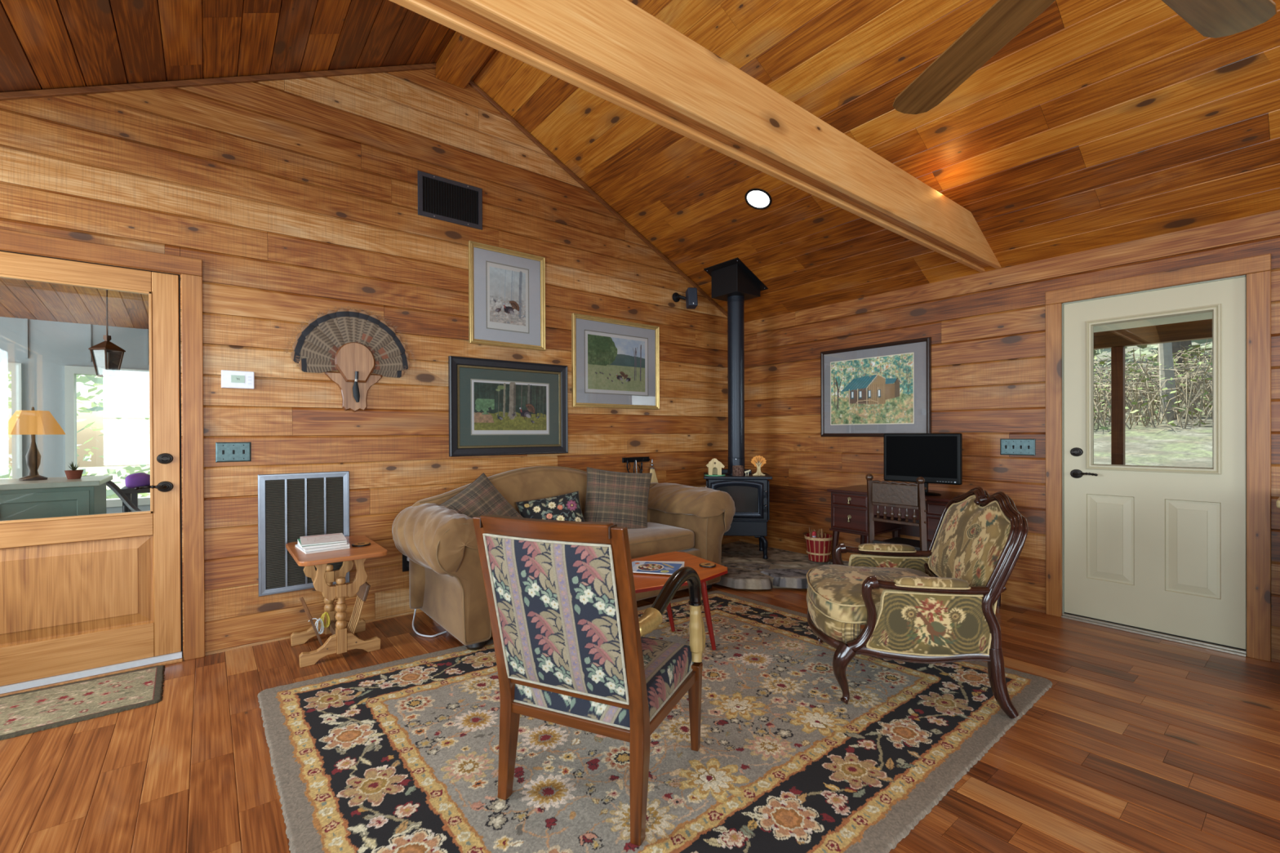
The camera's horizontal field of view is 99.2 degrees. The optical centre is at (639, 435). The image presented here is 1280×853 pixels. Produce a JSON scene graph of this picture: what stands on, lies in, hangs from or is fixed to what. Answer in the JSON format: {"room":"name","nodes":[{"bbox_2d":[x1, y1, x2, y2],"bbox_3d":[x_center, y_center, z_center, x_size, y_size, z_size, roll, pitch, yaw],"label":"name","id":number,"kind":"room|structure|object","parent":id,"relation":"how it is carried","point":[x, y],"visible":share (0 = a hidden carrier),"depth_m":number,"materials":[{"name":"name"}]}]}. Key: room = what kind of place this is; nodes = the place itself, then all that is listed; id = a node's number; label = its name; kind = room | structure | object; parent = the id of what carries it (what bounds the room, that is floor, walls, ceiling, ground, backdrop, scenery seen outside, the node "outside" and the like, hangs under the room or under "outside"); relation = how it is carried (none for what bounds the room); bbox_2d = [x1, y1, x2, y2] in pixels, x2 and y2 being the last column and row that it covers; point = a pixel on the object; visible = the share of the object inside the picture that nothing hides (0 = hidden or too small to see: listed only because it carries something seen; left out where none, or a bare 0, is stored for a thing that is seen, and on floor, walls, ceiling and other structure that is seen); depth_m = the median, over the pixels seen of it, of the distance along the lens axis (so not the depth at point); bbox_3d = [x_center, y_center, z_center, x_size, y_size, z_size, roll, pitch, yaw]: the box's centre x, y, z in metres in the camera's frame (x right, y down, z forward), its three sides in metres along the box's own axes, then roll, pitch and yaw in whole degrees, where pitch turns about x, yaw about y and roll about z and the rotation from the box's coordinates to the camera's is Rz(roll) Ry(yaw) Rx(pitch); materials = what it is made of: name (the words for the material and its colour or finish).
{"room":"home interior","nodes":[
{"label":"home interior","id":0,"kind":"room"},
{"bbox_2d":[0,316,153,535],"bbox_3d":[-5.122,-0.280,5.301,6.200,3.200,0.125,0,0,-38],"label":"wall","id":1,"kind":"structure","parent":0,"point":[44,359],"depth_m":5.04,"materials":[{"name":"paint"}]},
{"bbox_2d":[0,68,738,660],"bbox_3d":[-1.386,-0.741,3.892,6.220,3.900,0.120,0,0,-38],"label":"wall","id":2,"kind":"structure","parent":0,"point":[295,198],"depth_m":3.41,"materials":[{"name":"brown wood"}]},
{"bbox_2d":[0,250,182,697],"bbox_3d":[-2.860,0.159,2.690,0.926,2.120,0.186,0,0,-38],"label":"door","id":3,"kind":"structure","parent":2,"relation":"in","point":[94,606],"depth_m":2.77,"materials":[{"name":"brown wood"}]},
{"bbox_2d":[0,228,204,661],"bbox_3d":[-2.829,0.129,2.654,1.098,2.179,0.022,0,0,-38],"label":"trim","id":4,"kind":"structure","parent":2,"relation":"attached to","point":[190,269],"depth_m":2.95,"materials":[{"name":"brown wood"}]},
{"bbox_2d":[215,441,251,462],"bbox_3d":[-2.297,0.094,3.080,0.161,0.112,0.018,0,0,-38],"label":"switch plate","id":5,"kind":"object","parent":2,"relation":"attached to","point":[224,451],"visible":1,"depth_m":3.08,"materials":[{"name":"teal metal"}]},
{"bbox_2d":[221,369,254,389],"bbox_3d":[-2.278,-0.316,3.088,0.151,0.098,0.028,0,0,-38],"label":"thermostat","id":6,"kind":"object","parent":2,"relation":"attached to","point":[229,379],"visible":1,"depth_m":3.08,"materials":[{"name":"white plastic"}]},
{"bbox_2d":[257,471,350,596],"bbox_3d":[-2.023,0.579,3.300,0.474,0.706,0.014,0,0,-38],"label":"air vent","id":7,"kind":"object","parent":2,"relation":"in","point":[291,506],"visible":0.72,"depth_m":3.26,"materials":[{"name":"metal"}]},
{"bbox_2d":[283,305,414,412],"bbox_3d":[-1.800,-0.487,3.442,0.767,0.678,0.069,0,0,-38],"label":"mount","id":8,"kind":"object","parent":2,"relation":"attached to","point":[353,343],"visible":1,"depth_m":3.43,"materials":[{"name":"brown wood"}]},
{"bbox_2d":[0,62,727,316],"bbox_3d":[-1.330,-1.859,3.845,6.050,1.453,0.022,0,0,-38],"label":"trim","id":9,"kind":"structure","parent":2,"relation":"attached to","point":[7,95],"depth_m":3.26,"materials":[{"name":"brown wood"}]},
{"bbox_2d":[402,554,408,572],"bbox_3d":[-1.555,0.855,3.676,0.092,0.118,0.008,0,0,-38],"label":"electrical outlet","id":10,"kind":"object","parent":2,"relation":"attached to","point":[405,562],"visible":0.3,"depth_m":3.66,"materials":[{"name":"black plastic"}]},
{"bbox_2d":[417,170,482,230],"bbox_3d":[-1.333,-1.656,3.850,0.456,0.301,0.012,0,0,-38],"label":"air vent","id":11,"kind":"object","parent":2,"relation":"in","point":[439,197],"visible":1,"depth_m":3.84,"materials":[{"name":"grey metal"}]},
{"bbox_2d":[468,240,545,351],"bbox_3d":[-0.990,-1.033,4.109,0.609,0.735,0.030,0,0,-38],"label":"framed picture","id":12,"kind":"object","parent":2,"relation":"attached to","point":[507,286],"visible":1,"depth_m":4.10,"materials":[{"name":"paper"}]},
{"bbox_2d":[485,262,528,333],"bbox_3d":[-0.997,-1.036,4.115,0.348,0.499,0.001,0,0,-38],"label":"print","id":13,"kind":"object","parent":12,"relation":"attached to","point":[507,286],"depth_m":4.11},
{"bbox_2d":[448,355,568,457],"bbox_3d":[-0.965,-0.207,4.125,0.954,0.708,0.036,0,0,-38],"label":"framed picture","id":14,"kind":"object","parent":2,"relation":"attached to","point":[514,411],"visible":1,"depth_m":4.10,"materials":[{"name":"paper"}]},
{"bbox_2d":[470,378,548,434],"bbox_3d":[-0.973,-0.207,4.134,0.640,0.408,0.001,0,0,-38],"label":"print","id":15,"kind":"object","parent":14,"relation":"attached to","point":[498,407],"depth_m":4.12},
{"bbox_2d":[571,312,659,409],"bbox_3d":[-0.190,-0.619,4.745,0.925,0.766,0.030,0,0,-38],"label":"framed picture","id":16,"kind":"object","parent":2,"relation":"attached to","point":[615,363],"visible":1,"depth_m":4.72,"materials":[{"name":"paper"}]},
{"bbox_2d":[585,330,648,395],"bbox_3d":[-0.195,-0.619,4.752,0.689,0.530,0.001,0,0,-38],"label":"print","id":17,"kind":"object","parent":16,"relation":"attached to","point":[615,363],"depth_m":4.74},
{"bbox_2d":[622,456,649,462],"bbox_3d":[-0.025,0.217,4.864,0.300,0.045,0.054,0,0,-38],"label":"tool rack","id":18,"kind":"object","parent":2,"relation":"attached to","point":[646,459],"visible":0.98,"depth_m":4.87,"materials":[{"name":"metal"}]},
{"bbox_2d":[626,460,630,472],"bbox_3d":[-0.088,0.500,4.790,0.076,0.560,0.012,0,0,-38],"label":"tongs","id":19,"kind":"object","parent":18,"relation":"hanging from","point":[628,468],"visible":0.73,"depth_m":4.77,"materials":[{"name":"metal"}]},
{"bbox_2d":[632,460,640,473],"bbox_3d":[-0.023,0.494,4.836,0.086,0.552,0.022,0,0,-38],"label":"tongs","id":20,"kind":"object","parent":18,"relation":"hanging from","point":[635,461],"visible":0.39,"depth_m":4.82,"materials":[{"name":"metal"}]},
{"bbox_2d":[649,459,657,482],"bbox_3d":[0.155,0.498,4.987,0.219,0.560,0.070,0,0,-38],"label":"broom","id":21,"kind":"object","parent":18,"relation":"hanging from","point":[654,479],"visible":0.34,"depth_m":4.95,"materials":[{"name":"wicker"}]},
{"bbox_2d":[671,287,697,308],"bbox_3d":[0.424,-1.293,5.144,0.240,0.186,0.137,0,0,4],"label":"wall speaker","id":22,"kind":"object","parent":2,"relation":"attached to","point":[691,300],"visible":1,"depth_m":5.10,"materials":[{"name":"black metal"}]},
{"bbox_2d":[0,0,1279,328],"bbox_3d":[-0.624,-1.861,1.515,8.546,1.659,11.450,0,0,-38],"label":"ceiling","id":23,"kind":"structure","parent":0,"point":[1100,123],"depth_m":2.98,"materials":[{"name":"brown wood"}]},
{"bbox_2d":[88,289,125,377],"bbox_3d":[-3.845,-0.851,3.930,0.139,0.860,0.139,0,0,7],"label":"pendant lantern","id":24,"kind":"object","parent":23,"relation":"hanging from","point":[114,354],"visible":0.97,"depth_m":3.94,"materials":[{"name":"black metal"}]},
{"bbox_2d":[435,31,493,88],"bbox_3d":[1.050,-2.532,0.840,0.207,0.100,7.689,0,0,-38],"label":"ridge beam","id":25,"kind":"structure","parent":23,"relation":"attached to","point":[464,55],"depth_m":3.61,"materials":[{"name":"brown wood"}]},
{"bbox_2d":[892,0,1276,114],"bbox_3d":[0.943,-1.703,1.019,1.218,1.552,1.204,0,0,-38],"label":"ceiling fan","id":26,"kind":"object","parent":25,"relation":"hanging from","point":[1005,19],"visible":1,"depth_m":1.33,"materials":[{"name":"brown wood"}]},
{"bbox_2d":[389,0,1001,271],"bbox_3d":[0.136,-1.295,2.006,6.060,0.263,0.138,0,0,-38],"label":"ceiling beam","id":27,"kind":"structure","parent":23,"relation":"attached to","point":[618,52],"depth_m":2.03,"materials":[{"name":"brown wood"}]},
{"bbox_2d":[703,257,768,301],"bbox_3d":[0.883,-1.411,5.026,0.414,0.276,0.414,0,0,-38],"label":"box","id":28,"kind":"object","parent":23,"relation":"attached to","point":[731,277],"visible":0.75,"depth_m":4.91,"materials":[{"name":"black metal"}]},
{"bbox_2d":[744,188,772,209],"bbox_3d":[0.875,-1.747,4.029,0.185,0.094,0.204,0,0,-38],"label":"recessed light","id":29,"kind":"object","parent":23,"relation":"in","point":[757,198],"visible":1,"depth_m":4.03,"materials":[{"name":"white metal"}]},
{"bbox_2d":[0,583,1279,852],"bbox_3d":[1.066,1.268,0.859,6.260,0.120,7.920,0,0,-38],"label":"floor","id":30,"kind":"structure","parent":0,"point":[1136,743],"depth_m":2.01,"materials":[{"name":"brown wood"}]},
{"bbox_2d":[0,665,164,740],"bbox_3d":[-2.697,1.214,2.404,0.912,0.009,0.558,0,0,-38],"label":"door mat","id":31,"kind":"object","parent":30,"relation":"on","point":[26,713],"visible":1,"depth_m":2.48,"materials":[{"name":"fabric"}]},
{"bbox_2d":[285,535,387,667],"bbox_3d":[-1.728,0.923,3.092,0.420,0.581,0.638,0,0,-38],"label":"side table","id":32,"kind":"object","parent":30,"relation":"on","point":[343,638],"visible":0.96,"depth_m":3.00,"materials":[{"name":"brown wood"}]},
{"bbox_2d":[308,612,329,634],"bbox_3d":[-1.861,1.093,3.161,0.112,0.118,0.047,0,0,-28],"label":"bundle","id":33,"kind":"object","parent":32,"relation":"hanging from","point":[322,620],"visible":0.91,"depth_m":3.16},
{"bbox_2d":[295,544,350,554],"bbox_3d":[-1.794,0.627,3.076,0.215,0.012,0.275,0,0,-42],"label":"magazine","id":34,"kind":"object","parent":32,"relation":"on","point":[297,546],"visible":0.14,"depth_m":2.98,"materials":[{"name":"paper"}]},
{"bbox_2d":[297,541,349,551],"bbox_3d":[-1.792,0.614,3.083,0.220,0.016,0.279,0,0,-38],"label":"magazine","id":35,"kind":"object","parent":34,"relation":"on","point":[348,544],"visible":0.18,"depth_m":2.98,"materials":[{"name":"paper"}]},
{"bbox_2d":[297,538,346,549],"bbox_3d":[-1.800,0.600,3.084,0.224,0.014,0.282,0,0,-38],"label":"magazine","id":36,"kind":"object","parent":35,"relation":"on","point":[299,540],"visible":0.23,"depth_m":2.98,"materials":[{"name":"paper"}]},
{"bbox_2d":[300,533,346,546],"bbox_3d":[-1.799,0.588,3.091,0.215,0.010,0.275,0,0,-33],"label":"magazine","id":37,"kind":"object","parent":36,"relation":"on","point":[337,537],"visible":1,"depth_m":3.06,"materials":[{"name":"paper"}]},
{"bbox_2d":[351,542,370,546],"bbox_3d":[-1.602,0.626,3.132,0.098,0.010,0.098,0,0,-38],"label":"coaster","id":38,"kind":"object","parent":32,"relation":"on","point":[361,544],"visible":1,"depth_m":3.12,"materials":[{"name":"brown wood"}]},
{"bbox_2d":[406,556,446,637],"bbox_3d":[-1.390,1.014,3.470,0.151,0.392,0.526,0,0,-38],"label":"lead","id":39,"kind":"object","parent":30,"relation":"on","point":[407,557],"visible":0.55,"depth_m":3.32,"materials":[{"name":"white plastic"}]},
{"bbox_2d":[257,591,1052,852],"bbox_3d":[0.119,1.200,2.580,3.034,0.011,2.377,0,0,-38],"label":"area rug","id":40,"kind":"object","parent":30,"relation":"on","point":[400,756],"visible":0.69,"depth_m":2.05,"materials":[{"name":"fabric"}]},
{"bbox_2d":[391,466,735,650],"bbox_3d":[-0.422,0.709,3.895,2.412,0.966,0.912,0,0,-38],"label":"sofa","id":41,"kind":"object","parent":40,"relation":"on","point":[446,582],"visible":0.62,"depth_m":3.54,"materials":[{"name":"brown fabric"}]},
{"bbox_2d":[437,472,523,518],"bbox_3d":[-1.034,0.523,3.558,0.262,0.536,0.582,0,0,33],"label":"pillow","id":42,"kind":"object","parent":41,"relation":"on","point":[481,497],"visible":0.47,"depth_m":3.55,"materials":[{"name":"fabric"}]},
{"bbox_2d":[515,490,585,521],"bbox_3d":[-0.621,0.580,3.874,0.496,0.341,0.178,0,0,-23],"label":"pillow","id":43,"kind":"object","parent":41,"relation":"on","point":[566,507],"visible":0.61,"depth_m":3.85,"materials":[{"name":"fabric"}]},
{"bbox_2d":[583,466,652,528],"bbox_3d":[-0.175,0.502,4.140,0.548,0.522,0.212,0,0,-3],"label":"pillow","id":44,"kind":"object","parent":41,"relation":"on","point":[620,499],"visible":0.86,"depth_m":4.07,"materials":[{"name":"fabric"}]},
{"bbox_2d":[627,522,694,558],"bbox_3d":[-0.067,0.795,4.116,0.840,0.203,0.581,0,0,-38],"label":"seat cushion","id":45,"kind":"object","parent":41,"relation":"on","point":[658,538],"depth_m":3.99,"materials":[{"name":"brown fabric"}]},
{"bbox_2d":[472,514,706,846],"bbox_3d":[-0.144,0.721,1.896,0.569,0.954,0.736,0,0,25],"label":"striped armchair","id":46,"kind":"object","parent":40,"relation":"on","point":[571,650],"visible":1,"depth_m":1.64,"materials":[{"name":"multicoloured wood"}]},
{"bbox_2d":[631,551,727,650],"bbox_3d":[0.041,0.979,3.065,1.026,0.424,0.621,0,0,-38],"label":"coffee table","id":47,"kind":"object","parent":40,"relation":"on","point":[643,582],"visible":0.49,"depth_m":3.01,"materials":[{"name":"red paint"}]},
{"bbox_2d":[634,560,684,568],"bbox_3d":[0.106,0.762,3.162,0.300,0.008,0.240,0,0,6],"label":"magazine","id":48,"kind":"object","parent":47,"relation":"on","point":[677,562],"visible":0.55,"depth_m":3.26,"materials":[{"name":"paper"}]},
{"bbox_2d":[631,561,682,574],"bbox_3d":[0.075,0.755,3.105,0.300,0.008,0.225,0,0,15],"label":"magazine","id":49,"kind":"object","parent":48,"relation":"on","point":[637,566],"visible":0.88,"depth_m":3.09,"materials":[{"name":"paper"}]},
{"bbox_2d":[699,562,715,568],"bbox_3d":[0.396,0.760,3.191,0.098,0.010,0.098,0,0,-38],"label":"coaster","id":50,"kind":"object","parent":47,"relation":"on","point":[707,565],"visible":1,"depth_m":3.17,"materials":[{"name":"brown wood"}]},
{"bbox_2d":[806,486,1027,719],"bbox_3d":[1.291,0.724,2.710,0.879,0.928,0.821,0,0,10],"label":"carved armchair","id":51,"kind":"object","parent":40,"relation":"on","point":[937,604],"visible":1,"depth_m":2.38,"materials":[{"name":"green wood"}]},
{"bbox_2d":[807,564,929,625],"bbox_3d":[1.185,0.777,2.729,0.652,0.162,0.701,0,0,10],"label":"seat cushion","id":52,"kind":"object","parent":51,"relation":"on","point":[835,591],"depth_m":2.59,"materials":[{"name":"fabric"}]},
{"bbox_2d":[715,541,848,589],"bbox_3d":[1.010,1.145,4.801,1.230,0.100,1.433,0,0,-38],"label":"stone hearth","id":53,"kind":"object","parent":30,"relation":"on","point":[747,569],"visible":0.56,"depth_m":4.60,"materials":[{"name":"grey stone"}]},
{"bbox_2d":[703,468,772,559],"bbox_3d":[0.892,0.711,5.035,0.600,0.772,0.540,0,0,7],"label":"wood stove","id":54,"kind":"object","parent":53,"relation":"on","point":[750,494],"visible":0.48,"depth_m":4.83,"materials":[{"name":"black metal"}]},
{"bbox_2d":[704,457,724,476],"bbox_3d":[0.678,0.285,4.932,0.188,0.158,0.188,0,0,7],"label":"house","id":55,"kind":"object","parent":54,"relation":"on","point":[714,466],"visible":1,"depth_m":4.89,"materials":[{"name":"brown wood"}]},
{"bbox_2d":[727,295,745,471],"bbox_3d":[0.888,-0.461,5.036,0.158,1.645,0.158,0,0,-38],"label":"pipe","id":56,"kind":"object","parent":54,"relation":"on","point":[735,313],"visible":0.98,"depth_m":4.97,"materials":[{"name":"black metal"}]},
{"bbox_2d":[732,465,743,475],"bbox_3d":[0.879,0.318,4.886,0.102,0.088,0.102,0,0,-38],"label":"candle holder","id":57,"kind":"object","parent":54,"relation":"on","point":[737,470],"visible":1,"depth_m":4.84,"materials":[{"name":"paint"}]},
{"bbox_2d":[751,455,766,475],"bbox_3d":[1.065,0.270,4.896,0.093,0.180,0.107,0,0,-43],"label":"tree","id":58,"kind":"object","parent":54,"relation":"on","point":[758,461],"visible":1,"depth_m":4.89,"materials":[{"name":"orange wood"}]},
{"bbox_2d":[804,527,832,562],"bbox_3d":[1.563,0.945,4.774,0.242,0.294,0.237,0,0,-38],"label":"basket","id":59,"kind":"object","parent":53,"relation":"on","point":[818,549],"visible":0.96,"depth_m":4.69,"materials":[{"name":"paint"}]},
{"bbox_2d":[811,531,816,559],"bbox_3d":[1.518,0.963,4.751,0.066,0.250,0.066,0,0,-38],"label":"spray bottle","id":60,"kind":"object","parent":59,"relation":"in","point":[814,533],"visible":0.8,"depth_m":4.74,"materials":[{"name":"plastic"}]},
{"bbox_2d":[865,473,930,551],"bbox_3d":[1.784,0.724,3.615,0.440,0.941,0.390,0,0,-38],"label":"desk chair","id":61,"kind":"object","parent":30,"relation":"on","point":[883,493],"visible":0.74,"depth_m":3.49,"materials":[{"name":"brown wood"}]},
{"bbox_2d":[826,484,1000,606],"bbox_3d":[2.029,0.808,4.065,0.532,0.770,1.090,0,0,-38],"label":"writing desk","id":62,"kind":"object","parent":30,"relation":"on","point":[849,504],"visible":0.37,"depth_m":4.16,"materials":[{"name":"brown wood"}]},
{"bbox_2d":[883,433,962,495],"bbox_3d":[2.028,0.204,3.930,0.176,0.438,0.524,0,0,-44],"label":"monitor","id":63,"kind":"object","parent":62,"relation":"on","point":[937,458],"visible":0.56,"depth_m":3.90,"materials":[{"name":"black plastic"}]},
{"bbox_2d":[1275,496,1279,508],"bbox_3d":[4.006,0.741,1.516,0.626,0.905,2.888,0,0,-38],"label":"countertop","id":64,"kind":"structure","parent":30,"relation":"on","point":[1277,503],"depth_m":2.45,"materials":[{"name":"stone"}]},
{"bbox_2d":[738,209,1279,662],"bbox_3d":[3.475,-0.039,2.775,0.110,2.460,7.920,0,0,-38],"label":"wall","id":65,"kind":"structure","parent":0,"point":[987,330],"depth_m":3.99,"materials":[{"name":"brown wood"}]},
{"bbox_2d":[820,337,931,436],"bbox_3d":[1.945,-0.374,4.582,0.028,0.772,0.957,0,0,-38],"label":"framed picture","id":66,"kind":"object","parent":65,"relation":"attached to","point":[880,394],"visible":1,"depth_m":4.55,"materials":[{"name":"paper"}]},
{"bbox_2d":[830,352,914,425],"bbox_3d":[1.939,-0.375,4.602,0.001,0.566,0.739,0,0,-38],"label":"print","id":67,"kind":"object","parent":66,"relation":"attached to","point":[874,390],"depth_m":4.57},
{"bbox_2d":[1000,438,1035,455],"bbox_3d":[2.610,0.080,3.761,0.018,0.114,0.208,0,0,-38],"label":"switch plate","id":68,"kind":"object","parent":65,"relation":"attached to","point":[1008,446],"visible":1,"depth_m":3.76,"materials":[{"name":"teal metal"}]},
{"bbox_2d":[1061,275,1246,657],"bbox_3d":[3.048,0.154,3.281,0.170,2.075,0.817,0,0,-38],"label":"door","id":69,"kind":"structure","parent":65,"relation":"in","point":[1157,552],"depth_m":3.20,"materials":[{"name":"beige paint"}]},
{"bbox_2d":[1044,253,1271,662],"bbox_3d":[3.014,0.119,3.250,0.022,2.146,0.982,0,0,-38],"label":"trim","id":70,"kind":"structure","parent":65,"relation":"attached to","point":[1257,268],"depth_m":2.92,"materials":[{"name":"brown wood"}]},
{"bbox_3d":[-4.057,1.280,3.975,6.200,0.080,3.325,0,0,-38],"label":"floor","id":71,"kind":"structure","parent":0,"visible":0},
{"bbox_2d":[0,475,112,546],"bbox_3d":[-4.073,0.723,3.155,1.420,0.880,0.590,0,0,-38],"label":"base cabinet","id":72,"kind":"object","parent":71,"relation":"on","point":[60,496],"visible":0.35,"depth_m":3.27,"materials":[{"name":"paint"}]},
{"bbox_2d":[0,475,112,490],"bbox_3d":[-4.074,0.299,3.153,1.420,0.033,0.590,0,0,-38],"label":"countertop","id":73,"kind":"structure","parent":72,"relation":"on","point":[85,481],"depth_m":3.30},
{"bbox_2d":[0,406,65,480],"bbox_3d":[-3.810,0.050,3.421,0.284,0.460,0.246,0,0,-38],"label":"table lamp","id":74,"kind":"object","parent":73,"relation":"on","point":[33,422],"visible":1,"depth_m":3.38,"materials":[{"name":"brown metal"}]},
{"bbox_2d":[64,462,83,479],"bbox_3d":[-3.633,0.220,3.498,0.088,0.119,0.088,0,0,-38],"label":"potted plant","id":75,"kind":"object","parent":73,"relation":"on","point":[73,473],"visible":1,"depth_m":3.48,"materials":[{"name":"ceramic"}]},
{"bbox_2d":[106,480,141,539],"bbox_3d":[-4.074,0.775,4.092,0.544,0.930,0.494,0,0,32],"label":"armchair","id":76,"kind":"object","parent":71,"relation":"on","point":[129,504],"visible":0.2,"depth_m":4.30,"materials":[{"name":"black metal"}]},
{"bbox_2d":[120,485,150,512],"bbox_3d":[-4.021,0.836,5.010,1.050,0.800,0.650,0,0,-38],"label":"garden table","id":77,"kind":"object","parent":71,"relation":"on","point":[132,494],"visible":0.13,"depth_m":4.51,"materials":[{"name":"black metal"}]},
{"bbox_2d":[124,472,150,488],"bbox_3d":[-4.251,0.383,4.630,0.173,0.128,0.228,0,0,-38],"label":"cushion","id":78,"kind":"object","parent":77,"relation":"on","point":[138,479],"visible":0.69,"depth_m":4.54,"materials":[{"name":"purple fabric"}]},
{"label":"outside","id":79,"kind":"structure","parent":0,"visible":0},
{"bbox_2d":[1093,342,1212,467],"bbox_3d":[19.686,-2.603,16.741,37.100,7.587,54.000,0,0,-38],"label":"ground","id":80,"kind":"structure","parent":79,"point":[1162,444],"depth_m":10.71,"materials":[{"name":"green plant"}]},
{"bbox_2d":[1093,338,1212,432],"bbox_3d":[13.164,-1.473,13.946,8.541,2.800,11.368,0,0,-38],"label":"thicket","id":81,"kind":"object","parent":80,"relation":"on","point":[1206,384],"visible":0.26,"depth_m":12.90,"materials":[{"name":"plant"}]},
{"bbox_2d":[1093,338,1212,376],"bbox_3d":[19.969,-6.046,18.866,6.692,8.376,21.627,0,0,-38],"label":"woods","id":82,"kind":"object","parent":80,"relation":"on","point":[1144,350],"visible":0.02,"depth_m":18.76,"materials":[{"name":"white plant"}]},
{"bbox_2d":[1158,342,1177,418],"bbox_3d":[11.808,-4.276,12.931,3.487,8.011,3.418,0,0,14],"label":"tree","id":83,"kind":"object","parent":80,"relation":"on","point":[1165,349],"visible":0.06,"depth_m":12.54,"materials":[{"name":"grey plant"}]},
{"bbox_2d":[1155,341,1183,391],"bbox_3d":[15.631,-5.085,15.661,2.259,8.000,3.676,0,0,8],"label":"tree","id":84,"kind":"object","parent":80,"relation":"on","point":[1176,347],"visible":0.02,"depth_m":15.23,"materials":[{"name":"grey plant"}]},
{"bbox_2d":[1180,340,1193,378],"bbox_3d":[16.573,-5.532,16.391,3.326,8.000,3.322,0,0,3],"label":"tree","id":85,"kind":"object","parent":80,"relation":"on","point":[1184,344],"visible":0.02,"depth_m":16.47,"materials":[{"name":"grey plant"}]},
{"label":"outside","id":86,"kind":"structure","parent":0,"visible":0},
{"bbox_2d":[9,465,150,497],"bbox_3d":[-12.539,1.540,16.411,24.000,0.350,26.400,0,0,-38],"label":"ground","id":87,"kind":"structure","parent":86,"point":[101,471],"depth_m":20.88,"materials":[{"name":"green plant"}]},
{"bbox_2d":[0,371,150,498],"bbox_3d":[-7.785,-1.128,9.591,13.278,5.457,3.294,0,0,-38],"label":"foliage","id":88,"kind":"object","parent":87,"relation":"on","point":[5,473],"visible":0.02,"depth_m":8.69,"materials":[{"name":"green plant"}]},
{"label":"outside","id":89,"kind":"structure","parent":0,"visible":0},
{"bbox_3d":[4.022,1.284,4.283,2.570,0.120,9.000,0,0,-38],"label":"floor","id":90,"kind":"structure","parent":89,"visible":0},
{"bbox_2d":[1111,346,1125,465],"bbox_3d":[4.621,0.183,5.264,0.120,2.070,0.120,0,0,-38],"label":"porch post","id":91,"kind":"object","parent":90,"relation":"on","point":[1117,353],"visible":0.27,"depth_m":5.23,"materials":[{"name":"brown wood"}]},
{"bbox_2d":[1093,319,1212,350],"bbox_3d":[4.613,-0.934,5.264,0.100,0.160,9.000,0,0,-38],"label":"beam","id":92,"kind":"structure","parent":91,"relation":"on","point":[1200,329],"depth_m":5.02,"materials":[{"name":"brown wood"}]},
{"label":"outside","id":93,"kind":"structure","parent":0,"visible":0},
{"bbox_2d":[1093,311,1212,332],"bbox_3d":[4.164,-1.267,4.396,2.980,0.420,9.000,0,0,-38],"label":"porch roof","id":94,"kind":"structure","parent":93,"point":[1202,316],"depth_m":5.29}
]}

